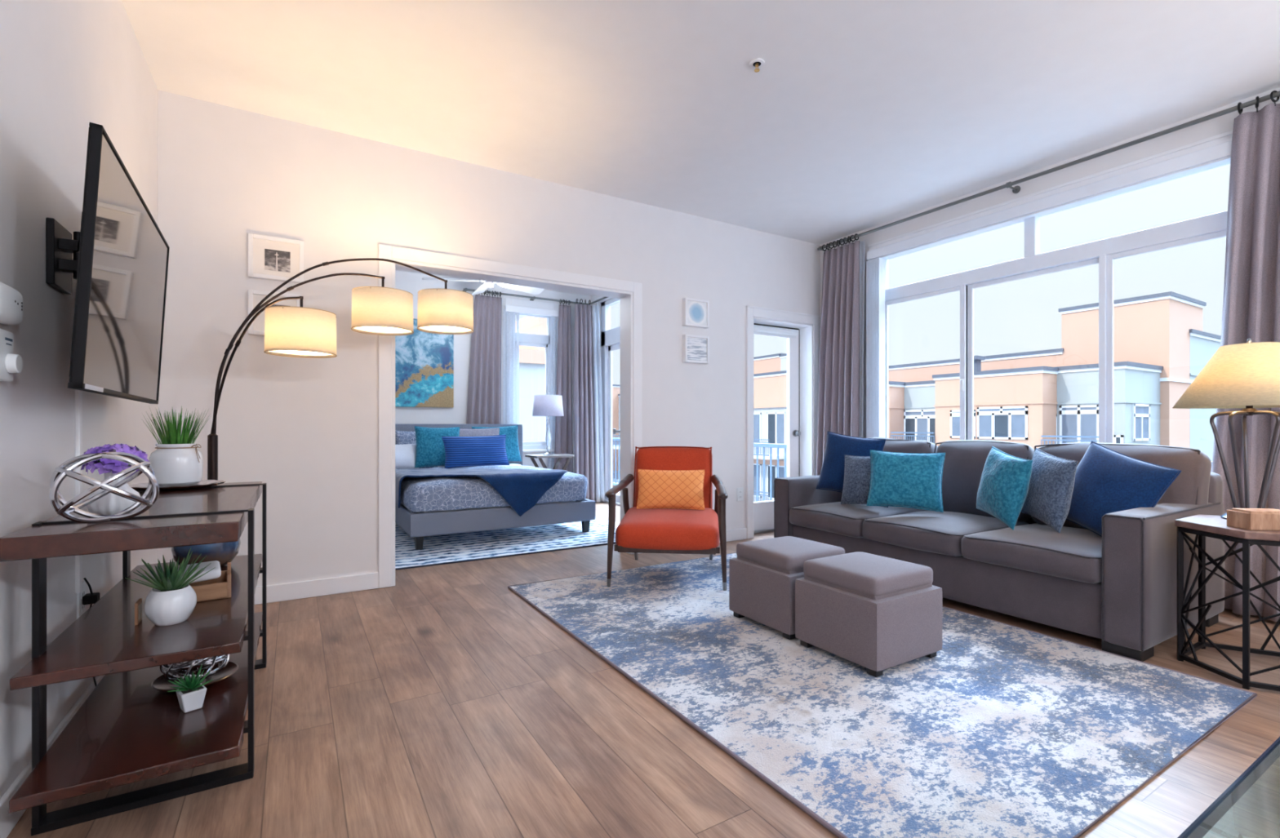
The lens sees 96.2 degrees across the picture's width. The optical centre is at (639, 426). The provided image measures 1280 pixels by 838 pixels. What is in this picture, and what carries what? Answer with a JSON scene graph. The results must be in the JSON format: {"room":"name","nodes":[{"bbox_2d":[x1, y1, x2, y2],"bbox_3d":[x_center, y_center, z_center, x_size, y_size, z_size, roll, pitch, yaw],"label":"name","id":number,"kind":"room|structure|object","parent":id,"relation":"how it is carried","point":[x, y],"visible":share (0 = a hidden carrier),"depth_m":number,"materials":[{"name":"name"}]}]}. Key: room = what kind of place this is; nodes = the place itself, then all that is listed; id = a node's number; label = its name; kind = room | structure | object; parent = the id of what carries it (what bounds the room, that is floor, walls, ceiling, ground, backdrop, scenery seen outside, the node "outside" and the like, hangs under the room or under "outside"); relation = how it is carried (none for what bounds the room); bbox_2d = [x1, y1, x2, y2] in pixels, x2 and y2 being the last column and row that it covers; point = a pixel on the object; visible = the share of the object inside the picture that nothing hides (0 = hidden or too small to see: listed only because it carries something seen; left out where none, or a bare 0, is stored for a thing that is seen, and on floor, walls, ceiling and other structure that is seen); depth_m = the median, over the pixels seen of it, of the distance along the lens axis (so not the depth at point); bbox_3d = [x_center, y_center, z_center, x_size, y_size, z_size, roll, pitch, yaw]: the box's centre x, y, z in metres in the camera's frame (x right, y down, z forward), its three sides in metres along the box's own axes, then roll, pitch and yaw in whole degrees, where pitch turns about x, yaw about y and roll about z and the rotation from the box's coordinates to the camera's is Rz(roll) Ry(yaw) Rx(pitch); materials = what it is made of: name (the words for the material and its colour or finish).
{"room":"living room","nodes":[
{"label":"living room","id":0,"kind":"room"},
{"bbox_2d":[0,0,157,799],"bbox_3d":[-1.541,-0.380,1.231,0.150,2.760,10.500,0,0,-31],"label":"wall","id":1,"kind":"structure","parent":0,"point":[66,66],"depth_m":1.67,"materials":[{"name":"white paint"}]},
{"bbox_2d":[0,328,22,382],"bbox_3d":[-1.506,-0.168,1.361,0.044,0.120,0.085,0,0,-31],"label":"thermostat","id":2,"kind":"object","parent":1,"relation":"attached to","point":[11,363],"visible":1,"depth_m":1.36,"materials":[{"name":"white plastic"}]},
{"bbox_2d":[0,281,22,325],"bbox_3d":[-1.501,-0.290,1.349,0.040,0.094,0.163,0,0,-31],"label":"fire alarm","id":3,"kind":"object","parent":1,"relation":"attached to","point":[11,300],"visible":1,"depth_m":1.35,"materials":[{"name":"white plastic"}]},
{"bbox_2d":[0,675,104,837],"bbox_3d":[-0.636,0.951,-0.113,0.014,0.098,7.262,0,0,-31],"label":"baseboard","id":4,"kind":"structure","parent":1,"relation":"attached to","point":[7,821],"depth_m":1.47,"materials":[{"name":"white paint"}]},
{"bbox_2d":[45,217,79,294],"bbox_3d":[-1.728,-0.440,1.784,0.100,0.320,0.260,0,0,-31],"label":"mount","id":5,"kind":"object","parent":1,"relation":"attached to","point":[60,245],"visible":0.34,"depth_m":1.69,"materials":[{"name":"black metal"}]},
{"bbox_2d":[67,122,169,404],"bbox_3d":[-1.643,-0.409,1.835,0.094,0.640,1.128,0,0,-33],"label":"television","id":6,"kind":"object","parent":5,"relation":"attached to","point":[119,315],"visible":1,"depth_m":1.60,"materials":[{"name":"black plastic"}]},
{"bbox_2d":[75,389,82,593],"bbox_3d":[-1.839,0.212,1.882,0.012,0.665,0.026,0,0,-31],"label":"cable cover","id":7,"kind":"object","parent":1,"relation":"attached to","point":[78,393],"visible":0.71,"depth_m":1.87,"materials":[{"name":"white paint"}]},
{"bbox_2d":[157,89,820,586],"bbox_3d":[-0.361,-0.380,4.397,5.138,2.760,0.154,0,0,-31],"label":"wall","id":8,"kind":"structure","parent":0,"point":[304,428],"depth_m":3.46,"materials":[{"name":"white paint"}]},
{"bbox_2d":[248,289,301,335],"bbox_3d":[-2.070,-0.635,3.260,0.253,0.246,0.030,0,0,-31],"label":"picture frame","id":9,"kind":"object","parent":8,"relation":"attached to","point":[255,297],"visible":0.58,"depth_m":3.22,"materials":[{"name":"white paint"}]},
{"bbox_2d":[248,233,303,283],"bbox_3d":[-2.064,-0.950,3.264,0.268,0.240,0.030,0,0,-31],"label":"picture frame","id":10,"kind":"object","parent":8,"relation":"attached to","point":[269,258],"visible":0.97,"depth_m":3.25,"materials":[{"name":"white paint"}]},
{"bbox_2d":[264,248,290,272],"bbox_3d":[-2.057,-0.940,3.261,0.123,0.117,0.002,0,0,-31],"label":"photograph","id":11,"kind":"object","parent":10,"relation":"attached to","point":[276,260],"depth_m":3.26},
{"bbox_2d":[254,528,746,604],"bbox_3d":[-0.788,0.951,4.042,4.040,0.098,0.014,0,0,-31],"label":"baseboard","id":12,"kind":"structure","parent":8,"relation":"attached to","point":[336,585],"depth_m":3.39,"materials":[{"name":"white paint"}]},
{"bbox_2d":[377,244,641,588],"bbox_3d":[-0.801,-0.061,4.032,1.898,2.123,0.018,0,0,-31],"label":"trim","id":13,"kind":"structure","parent":8,"relation":"attached to","point":[384,251],"depth_m":3.60,"materials":[{"name":"white paint"}]},
{"bbox_2d":[391,258,632,586],"bbox_3d":[-0.845,-0.022,4.106,1.742,2.045,0.174,0,0,-31],"label":"trim","id":14,"kind":"structure","parent":8,"relation":"attached to","point":[626,297],"depth_m":4.43,"materials":[{"name":"white paint"}]},
{"bbox_2d":[682,297,709,328],"bbox_3d":[0.465,-0.939,4.778,0.243,0.226,0.045,0,0,-31],"label":"picture frame","id":15,"kind":"object","parent":8,"relation":"attached to","point":[695,313],"visible":1,"depth_m":4.76,"materials":[{"name":"white paint"}]},
{"bbox_2d":[687,300,706,325],"bbox_3d":[0.472,-0.939,4.767,0.203,0.186,0.002,0,0,-31],"label":"photograph","id":16,"kind":"object","parent":15,"relation":"attached to","point":[696,309],"depth_m":4.76},
{"bbox_2d":[682,334,709,364],"bbox_3d":[0.465,-0.639,4.778,0.243,0.226,0.045,0,0,-31],"label":"picture frame","id":17,"kind":"object","parent":8,"relation":"attached to","point":[695,348],"visible":1,"depth_m":4.76,"materials":[{"name":"white paint"}]},
{"bbox_2d":[687,337,706,360],"bbox_3d":[0.472,-0.639,4.767,0.203,0.186,0.002,0,0,-31],"label":"photograph","id":18,"kind":"object","parent":17,"relation":"attached to","point":[696,346],"depth_m":4.76},
{"bbox_2d":[753,325,798,337],"bbox_3d":[1.256,-0.895,5.432,0.642,0.071,0.052,0,0,-31],"label":"roller blind","id":19,"kind":"object","parent":8,"relation":"attached to","point":[764,331],"depth_m":5.45,"materials":[{"name":"fabric"}]},
{"bbox_2d":[753,323,800,534],"bbox_3d":[1.233,0.021,5.485,0.752,1.959,0.175,0,0,-31],"label":"door","id":20,"kind":"structure","parent":8,"relation":"in","point":[763,511],"depth_m":5.58,"materials":[{"name":"white paint"}]},
{"bbox_2d":[746,305,819,539],"bbox_3d":[1.295,-0.034,5.380,0.914,2.067,0.178,0,0,-31],"label":"trim","id":21,"kind":"structure","parent":8,"relation":"attached to","point":[807,324],"depth_m":5.51,"materials":[{"name":"white paint"}]},
{"bbox_2d":[395,271,591,473],"bbox_3d":[-2.370,-0.380,6.832,4.210,2.760,0.150,0,0,-31],"label":"wall","id":22,"kind":"structure","parent":0,"point":[411,282],"depth_m":6.88,"materials":[{"name":"white paint"}]},
{"bbox_2d":[395,318,453,408],"bbox_3d":[-2.651,-0.725,6.552,1.020,1.010,0.035,0,0,-31],"label":"canvas painting","id":23,"kind":"object","parent":22,"relation":"attached to","point":[424,361],"visible":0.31,"depth_m":6.62,"materials":[{"name":"teal fabric"}]},
{"bbox_2d":[462,288,589,305],"bbox_3d":[-1.402,-1.611,7.261,1.650,0.057,0.112,0,0,-31],"label":"curtain rod","id":24,"kind":"object","parent":22,"relation":"attached to","point":[465,290],"visible":0.84,"depth_m":7.22,"materials":[{"name":"grey metal"}]},
{"bbox_2d":[466,288,502,424],"bbox_3d":[-1.898,-0.332,6.949,0.471,2.623,0.124,0,0,-31],"label":"curtain","id":25,"kind":"object","parent":24,"relation":"hanging from","point":[484,391],"visible":0.57,"depth_m":6.96,"materials":[{"name":"grey fabric"}]},
{"bbox_2d":[554,299,573,472],"bbox_3d":[-0.987,-0.332,7.458,0.281,2.623,0.063,0,0,-31],"label":"curtain","id":26,"kind":"object","parent":24,"relation":"hanging from","point":[563,424],"visible":0.73,"depth_m":7.46,"materials":[{"name":"grey fabric"}]},
{"bbox_2d":[504,297,559,452],"bbox_3d":[-1.377,-0.610,7.365,0.760,1.980,0.180,0,0,-31],"label":"window","id":27,"kind":"structure","parent":22,"relation":"in","point":[525,308],"depth_m":7.37,"materials":[{"name":"white plastic"}]},
{"bbox_2d":[502,308,519,424],"bbox_3d":[-1.606,-0.255,7.149,0.206,2.390,0.015,0,0,-31],"label":"sheer curtain","id":28,"kind":"object","parent":27,"relation":"hanging from","point":[505,314],"visible":0.64,"depth_m":7.14,"materials":[{"name":"white fabric"}]},
{"bbox_2d":[547,316,558,469],"bbox_3d":[-1.108,-0.265,7.452,0.192,2.470,0.026,0,0,-31],"label":"curtain","id":29,"kind":"object","parent":27,"relation":"hanging from","point":[553,320],"visible":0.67,"depth_m":7.44,"materials":[{"name":"white fabric"}]},
{"bbox_2d":[591,295,612,399],"bbox_3d":[0.174,-0.380,6.543,0.150,2.760,2.970,0,0,-31],"label":"wall","id":30,"kind":"structure","parent":0,"point":[593,297],"depth_m":7.69,"materials":[{"name":"white paint"}]},
{"bbox_2d":[590,297,608,304],"bbox_3d":[-0.060,-1.611,6.682,0.108,0.057,2.210,0,0,-31],"label":"curtain rod","id":31,"kind":"object","parent":30,"relation":"attached to","point":[603,298],"visible":0.02,"depth_m":7.38,"materials":[{"name":"grey metal"}]},
{"bbox_2d":[573,298,604,502],"bbox_3d":[-0.666,-0.332,7.426,0.389,2.623,0.146,0,0,-22],"label":"curtain","id":32,"kind":"object","parent":31,"relation":"hanging from","point":[585,406],"visible":0.93,"depth_m":7.41,"materials":[{"name":"grey fabric"}]},
{"bbox_2d":[594,296,620,506],"bbox_3d":[-0.005,-0.350,6.797,0.134,2.700,2.110,0,0,-31],"label":"window","id":33,"kind":"structure","parent":30,"relation":"in","point":[610,338],"depth_m":7.53,"materials":[{"name":"white plastic"}]},
{"bbox_2d":[6,501,1279,837],"bbox_3d":[0.694,1.050,2.548,5.338,0.100,10.650,0,0,-31],"label":"floor","id":34,"kind":"structure","parent":0,"point":[439,702],"depth_m":1.81,"materials":[{"name":"laminate"}]},
{"bbox_2d":[0,481,266,836],"bbox_3d":[-1.534,0.620,1.911,0.458,0.760,1.277,0,0,-31],"label":"console table","id":35,"kind":"object","parent":34,"relation":"on","point":[127,731],"visible":0.88,"depth_m":1.52,"materials":[{"name":"brown wood"}]},
{"bbox_2d":[49,452,159,523],"bbox_3d":[-1.344,0.154,1.446,0.220,0.179,0.198,0,0,45],"label":"ring sculpture","id":36,"kind":"object","parent":35,"relation":"on","point":[60,473],"visible":1,"depth_m":1.42,"materials":[{"name":"silver metal"}]},
{"bbox_2d":[80,443,149,515],"bbox_3d":[-1.472,0.146,1.610,0.151,0.196,0.151,0,0,-31],"label":"flower vase","id":37,"kind":"object","parent":35,"relation":"on","point":[111,504],"visible":0.65,"depth_m":1.57,"materials":[{"name":"white ceramic"}]},
{"bbox_2d":[8,612,262,813],"bbox_3d":[-1.538,0.842,1.916,0.424,0.028,1.263,0,0,-31],"label":"shelf","id":38,"kind":"object","parent":35,"relation":"attached to","point":[127,731],"depth_m":1.53,"materials":[{"name":"brown wood"}]},
{"bbox_2d":[8,554,262,690],"bbox_3d":[-1.549,0.582,1.927,0.432,0.028,1.235,0,0,-31],"label":"shelf","id":39,"kind":"object","parent":35,"relation":"attached to","point":[105,639],"depth_m":1.55,"materials":[{"name":"brown wood"}]},
{"bbox_2d":[124,547,215,626],"bbox_3d":[-1.351,0.466,1.665,0.193,0.203,0.191,0,0,25],"label":"potted succulent","id":40,"kind":"object","parent":35,"relation":"on","point":[172,601],"visible":1,"depth_m":1.63,"materials":[{"name":"white ceramic"}]},
{"bbox_2d":[144,583,196,626],"bbox_3d":[-1.357,0.517,1.663,0.118,0.100,0.118,0,0,-31],"label":"plant pot","id":41,"kind":"object","parent":40,"relation":"attached to","point":[164,606],"depth_m":1.63,"materials":[{"name":"white ceramic"}]},
{"bbox_2d":[128,480,225,490],"bbox_3d":[-1.820,0.233,2.260,0.311,0.015,0.313,0,0,-31],"label":"tray","id":42,"kind":"object","parent":35,"relation":"on","point":[203,483],"visible":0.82,"depth_m":2.24,"materials":[{"name":"silver metal"}]},
{"bbox_2d":[143,405,210,485],"bbox_3d":[-1.851,0.074,2.296,0.201,0.313,0.224,0,0,12],"label":"potted grass","id":43,"kind":"object","parent":42,"relation":"on","point":[176,460],"depth_m":2.25,"materials":[{"name":"white ceramic"}]},
{"bbox_2d":[149,443,203,485],"bbox_3d":[-1.853,0.150,2.298,0.168,0.160,0.168,0,0,-31],"label":"plant pot","id":44,"kind":"object","parent":43,"relation":"attached to","point":[171,464],"depth_m":2.24,"materials":[{"name":"white ceramic"}]},
{"bbox_2d":[167,664,213,713],"bbox_3d":[-1.314,0.771,1.681,0.104,0.113,0.100,0,0,-37],"label":"potted succulent","id":45,"kind":"object","parent":35,"relation":"on","point":[191,697],"visible":1,"depth_m":1.67,"materials":[{"name":"white ceramic"}]},
{"bbox_2d":[176,683,206,713],"bbox_3d":[-1.313,0.798,1.682,0.061,0.058,0.061,0,0,39],"label":"pot","id":46,"kind":"object","parent":45,"relation":"attached to","point":[190,700],"depth_m":1.67,"materials":[{"name":"white ceramic"}]},
{"bbox_2d":[151,654,238,693],"bbox_3d":[-1.433,0.757,1.857,0.224,0.141,0.224,0,0,-31],"label":"wire bowl","id":47,"kind":"object","parent":35,"relation":"on","point":[220,668],"visible":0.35,"depth_m":1.82,"materials":[{"name":"silver metal"}]},
{"bbox_2d":[171,538,240,567],"bbox_3d":[-1.743,0.452,2.312,0.224,0.232,0.224,0,0,-31],"label":"bowl","id":48,"kind":"object","parent":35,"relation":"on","point":[224,553],"visible":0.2,"depth_m":2.23,"materials":[{"name":"blue ceramic"}]},
{"bbox_2d":[188,562,231,602],"bbox_3d":[-1.472,0.528,1.938,0.152,0.078,0.202,0,0,-36],"label":"wooden crate","id":49,"kind":"object","parent":35,"relation":"on","point":[220,588],"visible":0.64,"depth_m":1.89,"materials":[{"name":"brown wood"}]},
{"bbox_2d":[177,560,221,583],"bbox_3d":[-1.481,0.492,1.932,0.118,0.044,0.156,0,0,-36],"label":"dish","id":50,"kind":"object","parent":49,"relation":"on","point":[215,573],"visible":0.58,"depth_m":1.90,"materials":[{"name":"ceramic"}]},
{"bbox_2d":[207,257,473,480],"bbox_3d":[-1.554,0.043,2.970,1.400,1.913,0.479,0,0,-31],"label":"arc floor lamp","id":51,"kind":"object","parent":34,"relation":"on","point":[292,331],"visible":0.95,"depth_m":2.94,"materials":[{"name":"fabric"}]},
{"bbox_2d":[270,350,332,355],"bbox_3d":[-1.655,-0.364,2.809,0.293,0.001,0.293,0,0,-31],"label":"diffuser","id":52,"kind":"object","parent":51,"relation":"attached to","point":[299,353],"depth_m":2.86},
{"bbox_2d":[353,326,410,333],"bbox_3d":[-1.382,-0.525,3.090,0.293,0.001,0.293,0,0,-31],"label":"diffuser","id":53,"kind":"object","parent":51,"relation":"attached to","point":[374,329],"depth_m":3.11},
{"bbox_2d":[419,325,471,332],"bbox_3d":[-1.114,-0.564,3.298,0.293,0.001,0.293,0,0,-31],"label":"diffuser","id":54,"kind":"object","parent":51,"relation":"attached to","point":[436,328],"depth_m":3.34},
{"bbox_2d":[395,516,619,570],"bbox_3d":[-1.379,0.994,5.380,2.498,0.012,2.070,0,0,-31],"label":"bedroom rug","id":55,"kind":"object","parent":34,"relation":"on","point":[442,549],"visible":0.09,"depth_m":4.86,"materials":[{"name":"fabric"}]},
{"bbox_2d":[395,423,595,550],"bbox_3d":[-1.665,0.481,5.828,1.700,1.013,2.103,0,0,-31],"label":"bed","id":56,"kind":"object","parent":55,"relation":"on","point":[418,526],"visible":0.42,"depth_m":4.92,"materials":[{"name":"grey fabric"}]},
{"bbox_2d":[395,463,521,469],"bbox_3d":[-2.094,0.477,6.532,1.559,0.068,0.295,0,0,-31],"label":"sheet","id":57,"kind":"object","parent":56,"relation":"on","point":[510,464],"visible":0.17,"depth_m":6.73,"materials":[{"name":"white fabric"}]},
{"bbox_2d":[471,425,521,462],"bbox_3d":[-1.692,0.216,6.803,0.578,0.455,0.177,0,0,-33],"label":"pillow","id":58,"kind":"object","parent":57,"relation":"on","point":[512,446],"visible":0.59,"depth_m":6.85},
{"bbox_2d":[459,427,499,436],"bbox_3d":[-1.883,0.227,6.512,0.625,0.418,0.169,0,0,-32],"label":"pillow","id":59,"kind":"object","parent":56,"relation":"on","point":[482,432],"visible":0.2,"depth_m":6.53,"materials":[{"name":"fabric"}]},
{"bbox_2d":[395,465,587,512],"bbox_3d":[-1.562,0.560,5.654,1.611,0.262,1.753,0,0,-31],"label":"mattress","id":60,"kind":"object","parent":56,"relation":"on","point":[426,494],"visible":0.59,"depth_m":4.79,"materials":[{"name":"fabric"}]},
{"bbox_2d":[395,444,418,468],"bbox_3d":[-2.524,0.316,5.976,0.405,0.261,0.178,0,0,-31],"label":"pillow","id":61,"kind":"object","parent":60,"relation":"on","point":[405,455],"visible":0.41,"depth_m":5.96,"materials":[{"name":"white fabric"}]},
{"bbox_2d":[414,426,459,467],"bbox_3d":[-2.156,0.221,6.131,0.475,0.444,0.187,0,0,-28],"label":"pillow","id":62,"kind":"object","parent":60,"relation":"on","point":[430,449],"visible":0.72,"depth_m":6.05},
{"bbox_2d":[441,434,509,468],"bbox_3d":[-1.736,0.265,6.098,0.691,0.347,0.154,0,0,-31],"label":"pillow","id":63,"kind":"object","parent":60,"relation":"on","point":[482,451],"visible":0.99,"depth_m":6.04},
{"bbox_2d":[395,468,568,516],"bbox_3d":[-1.481,0.587,5.136,1.661,0.379,0.778,0,0,-6],"label":"throw blanket","id":64,"kind":"object","parent":60,"relation":"on","point":[522,489],"visible":0.88,"depth_m":4.93,"materials":[{"name":"blue fabric"}]},
{"bbox_2d":[524,453,574,470],"bbox_3d":[-1.079,0.680,7.043,0.540,0.657,0.420,0,0,-31],"label":"nightstand","id":65,"kind":"object","parent":34,"relation":"on","point":[560,456],"visible":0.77,"depth_m":6.99,"materials":[{"name":"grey wood"}]},
{"bbox_2d":[532,392,564,455],"bbox_3d":[-1.121,-0.030,7.006,0.378,0.765,0.378,0,0,-31],"label":"bedside lamp","id":66,"kind":"object","parent":65,"relation":"on","point":[548,405],"visible":1,"depth_m":6.87,"materials":[{"name":"fabric"}]},
{"bbox_2d":[507,552,1257,837],"bbox_3d":[0.732,0.993,2.831,1.917,0.015,2.813,0,0,-31],"label":"area rug","id":67,"kind":"object","parent":34,"relation":"on","point":[1009,731],"visible":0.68,"depth_m":2.02,"materials":[{"name":"carpet"}]},
{"bbox_2d":[604,446,728,591],"bbox_3d":[0.201,0.574,3.858,0.742,0.856,0.847,0,0,7],"label":"armchair","id":68,"kind":"object","parent":67,"relation":"on","point":[646,531],"visible":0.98,"depth_m":3.56,"materials":[{"name":"fabric"}]},
{"bbox_2d":[636,469,704,510],"bbox_3d":[0.212,0.435,3.955,0.464,0.267,0.150,0,0,7],"label":"lumbar cushion","id":69,"kind":"object","parent":68,"relation":"on","point":[657,489],"visible":1,"depth_m":3.90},
{"bbox_2d":[728,536,844,639],"bbox_3d":[0.761,0.792,2.924,0.440,0.392,0.432,0,0,-31],"label":"storage ottoman","id":70,"kind":"object","parent":67,"relation":"on","point":[763,574],"visible":0.77,"depth_m":2.79,"materials":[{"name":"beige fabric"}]},
{"bbox_2d":[795,551,942,677],"bbox_3d":[0.998,0.792,2.530,0.440,0.392,0.432,0,0,-31],"label":"storage ottoman","id":71,"kind":"object","parent":67,"relation":"on","point":[877,614],"visible":1,"depth_m":2.38,"materials":[{"name":"beige fabric"}]},
{"bbox_2d":[773,437,1224,662],"bbox_3d":[1.986,0.542,3.581,1.116,0.915,2.165,0,0,-31],"label":"sofa","id":72,"kind":"object","parent":34,"relation":"on","point":[1118,588],"visible":0.65,"depth_m":2.86,"materials":[{"name":"fabric"}]},
{"bbox_2d":[816,431,886,493],"bbox_3d":[1.498,0.277,4.100,0.485,0.478,0.159,0,0,45],"label":"throw cushion","id":73,"kind":"object","parent":72,"relation":"on","point":[831,477],"visible":0.66,"depth_m":4.11,"materials":[{"name":"blue fabric"}]},
{"bbox_2d":[789,502,928,537],"bbox_3d":[1.543,0.637,4.036,0.820,0.188,0.613,0,0,-31],"label":"seat cushion","id":74,"kind":"object","parent":72,"relation":"on","point":[818,519],"depth_m":3.85,"materials":[{"name":"fabric"}]},
{"bbox_2d":[840,454,888,507],"bbox_3d":[1.521,0.364,3.871,0.150,0.354,0.360,0,0,-37],"label":"throw cushion","id":75,"kind":"object","parent":72,"relation":"on","point":[857,469],"visible":0.57,"depth_m":3.87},
{"bbox_2d":[867,437,937,453],"bbox_3d":[1.855,0.344,4.284,0.338,0.518,0.705,0,0,-31],"label":"cushion","id":76,"kind":"object","parent":72,"relation":"on","point":[897,446],"depth_m":4.08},
{"bbox_2d":[866,449,945,512],"bbox_3d":[1.661,0.337,3.598,0.443,0.366,0.173,0,0,30],"label":"throw cushion","id":77,"kind":"object","parent":72,"relation":"on","point":[903,480],"visible":1,"depth_m":3.54,"materials":[{"name":"fabric"}]},
{"bbox_2d":[862,511,1029,556],"bbox_3d":[1.859,0.637,3.508,0.819,0.183,0.617,0,0,-31],"label":"seat cushion","id":78,"kind":"object","parent":72,"relation":"on","point":[915,533],"depth_m":3.34,"materials":[{"name":"fabric"}]},
{"bbox_2d":[936,440,1034,521],"bbox_3d":[2.206,0.346,3.713,0.326,0.514,0.624,0,0,-31],"label":"cushion","id":79,"kind":"object","parent":72,"relation":"on","point":[964,463],"depth_m":3.66,"materials":[{"name":"fabric"}]},
{"bbox_2d":[975,446,1032,530],"bbox_3d":[2.043,0.338,3.237,0.165,0.438,0.443,0,0,2],"label":"throw cushion","id":80,"kind":"object","parent":72,"relation":"on","point":[1003,487],"visible":1,"depth_m":3.13,"materials":[{"name":"fabric"}]},
{"bbox_2d":[960,523,1102,583],"bbox_3d":[2.181,0.637,2.976,0.814,0.184,0.619,0,0,-31],"label":"seat cushion","id":81,"kind":"object","parent":72,"relation":"on","point":[1037,553],"depth_m":2.80,"materials":[{"name":"fabric"}]},
{"bbox_2d":[1021,448,1077,533],"bbox_3d":[2.177,0.333,3.071,0.152,0.422,0.425,0,0,7],"label":"throw cushion","id":82,"kind":"object","parent":72,"relation":"on","point":[1048,499],"visible":0.91,"depth_m":2.96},
{"bbox_2d":[1031,442,1211,529],"bbox_3d":[2.554,0.346,3.117,0.331,0.514,0.764,0,0,-31],"label":"cushion","id":83,"kind":"object","parent":72,"relation":"on","point":[1192,488],"depth_m":2.83,"materials":[{"name":"fabric"}]},
{"bbox_2d":[1066,440,1182,537],"bbox_3d":[2.343,0.337,2.873,0.203,0.516,0.552,0,0,-7],"label":"throw cushion","id":84,"kind":"object","parent":72,"relation":"on","point":[1107,481],"visible":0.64,"depth_m":2.82,"materials":[{"name":"blue fabric"}]},
{"bbox_2d":[1174,515,1279,692],"bbox_3d":[2.533,0.700,2.323,0.558,0.600,0.485,0,0,-31],"label":"side table","id":85,"kind":"object","parent":34,"relation":"on","point":[1203,526],"visible":0.97,"depth_m":2.38,"materials":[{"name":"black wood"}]},
{"bbox_2d":[1172,337,1279,519],"bbox_3d":[2.595,0.013,2.446,0.482,0.775,0.482,0,0,-31],"label":"table lamp","id":86,"kind":"object","parent":85,"relation":"on","point":[1246,375],"visible":0.9,"depth_m":2.39,"materials":[{"name":"metal"}]},
{"bbox_2d":[1226,508,1279,531],"bbox_3d":[2.425,0.363,2.240,0.170,0.074,0.100,0,0,5],"label":"wooden box","id":87,"kind":"object","parent":85,"relation":"on","point":[1249,519],"visible":1,"depth_m":2.20,"materials":[{"name":"brown wood"}]},
{"bbox_2d":[1177,737,1279,837],"bbox_3d":[1.051,0.626,0.271,1.424,0.748,0.883,0,0,-31],"label":"glass table","id":88,"kind":"object","parent":34,"relation":"on","point":[1221,806],"visible":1,"depth_m":0.40,"materials":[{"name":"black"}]},
{"bbox_2d":[121,0,1279,296],"bbox_3d":[0.694,-1.810,2.548,5.338,0.100,10.650,0,0,-31],"label":"ceiling","id":89,"kind":"structure","parent":0,"point":[857,115],"depth_m":2.93,"materials":[{"name":"white paint"}]},
{"bbox_2d":[422,277,544,295],"bbox_3d":[-1.529,-1.580,5.835,1.243,0.360,1.209,0,0,-31],"label":"ceiling fan","id":90,"kind":"object","parent":89,"relation":"hanging from","point":[482,288],"visible":0.47,"depth_m":6.02,"materials":[{"name":"white paint"}]},
{"bbox_2d":[820,86,1279,438],"bbox_3d":[3.692,-0.380,2.501,0.150,2.760,7.276,0,0,-31],"label":"wall","id":91,"kind":"structure","parent":0,"point":[1224,123],"depth_m":3.82,"materials":[{"name":"white paint"}]},
{"bbox_2d":[817,90,1279,251],"bbox_3d":[2.638,-1.671,3.975,0.134,0.057,3.511,0,0,-31],"label":"curtain rod","id":92,"kind":"object","parent":91,"relation":"attached to","point":[1015,189],"visible":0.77,"depth_m":3.67,"materials":[{"name":"grey metal"}]},
{"bbox_2d":[816,233,865,475],"bbox_3d":[1.806,-0.361,5.242,0.097,2.683,0.536,0,0,-34],"label":"curtain","id":93,"kind":"object","parent":92,"relation":"hanging from","point":[840,402],"visible":0.71,"depth_m":5.19,"materials":[{"name":"grey fabric"}]},
{"bbox_2d":[1211,90,1279,622],"bbox_3d":[3.273,-0.361,2.802,0.115,2.683,0.763,0,0,-31],"label":"curtain","id":94,"kind":"object","parent":92,"relation":"hanging from","point":[1251,283],"visible":0.68,"depth_m":2.97,"materials":[{"name":"grey fabric"}]},
{"bbox_2d":[868,129,1232,471],"bbox_3d":[2.746,-0.637,4.009,0.145,1.935,2.595,0,0,-31],"label":"window","id":95,"kind":"structure","parent":91,"relation":"in","point":[1103,252],"depth_m":3.80,"materials":[{"name":"white plastic"}]},
{"bbox_2d":[866,140,1231,438],"bbox_3d":[2.693,-0.315,3.901,0.084,2.430,2.665,0,0,-31],"label":"window frame","id":96,"kind":"structure","parent":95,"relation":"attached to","point":[1216,154],"depth_m":4.34,"materials":[{"name":"white plastic"}]},
{"label":"outside","id":97,"kind":"structure","parent":0,"visible":0},
{"bbox_3d":[-2.629,13.100,33.438,150.000,0.200,180.000,0,0,-31],"label":"ground","id":98,"kind":"structure","parent":97,"visible":0},
{"bbox_2d":[515,315,546,441],"bbox_3d":[-10.433,4.950,15.966,14.700,16.100,9.880,0,0,-31],"label":"neighbouring house","id":99,"kind":"structure","parent":98,"relation":"on","point":[531,359],"depth_m":14.91,"materials":[{"name":"paint"}]},
{"bbox_2d":[612,291,1221,502],"bbox_3d":[8.354,3.549,51.331,16.967,18.902,61.506,0,0,-35],"label":"apartment building","id":100,"kind":"structure","parent":98,"relation":"on","point":[1161,346],"depth_m":26.65,"materials":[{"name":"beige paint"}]},
{"bbox_2d":[973,355,1004,371],"bbox_3d":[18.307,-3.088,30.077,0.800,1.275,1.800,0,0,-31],"label":"building","id":101,"kind":"structure","parent":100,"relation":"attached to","point":[977,359],"depth_m":30.52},
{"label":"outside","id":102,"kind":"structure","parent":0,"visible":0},
{"bbox_3d":[0.128,1.240,8.103,1.380,0.240,5.450,0,0,-31],"label":"floor","id":103,"kind":"structure","parent":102,"visible":0},
{"bbox_2d":[612,438,786,502],"bbox_3d":[0.640,0.665,8.396,0.060,0.910,5.275,0,0,-31],"label":"balcony railing","id":104,"kind":"object","parent":103,"relation":"on","point":[755,445],"visible":0.09,"depth_m":6.96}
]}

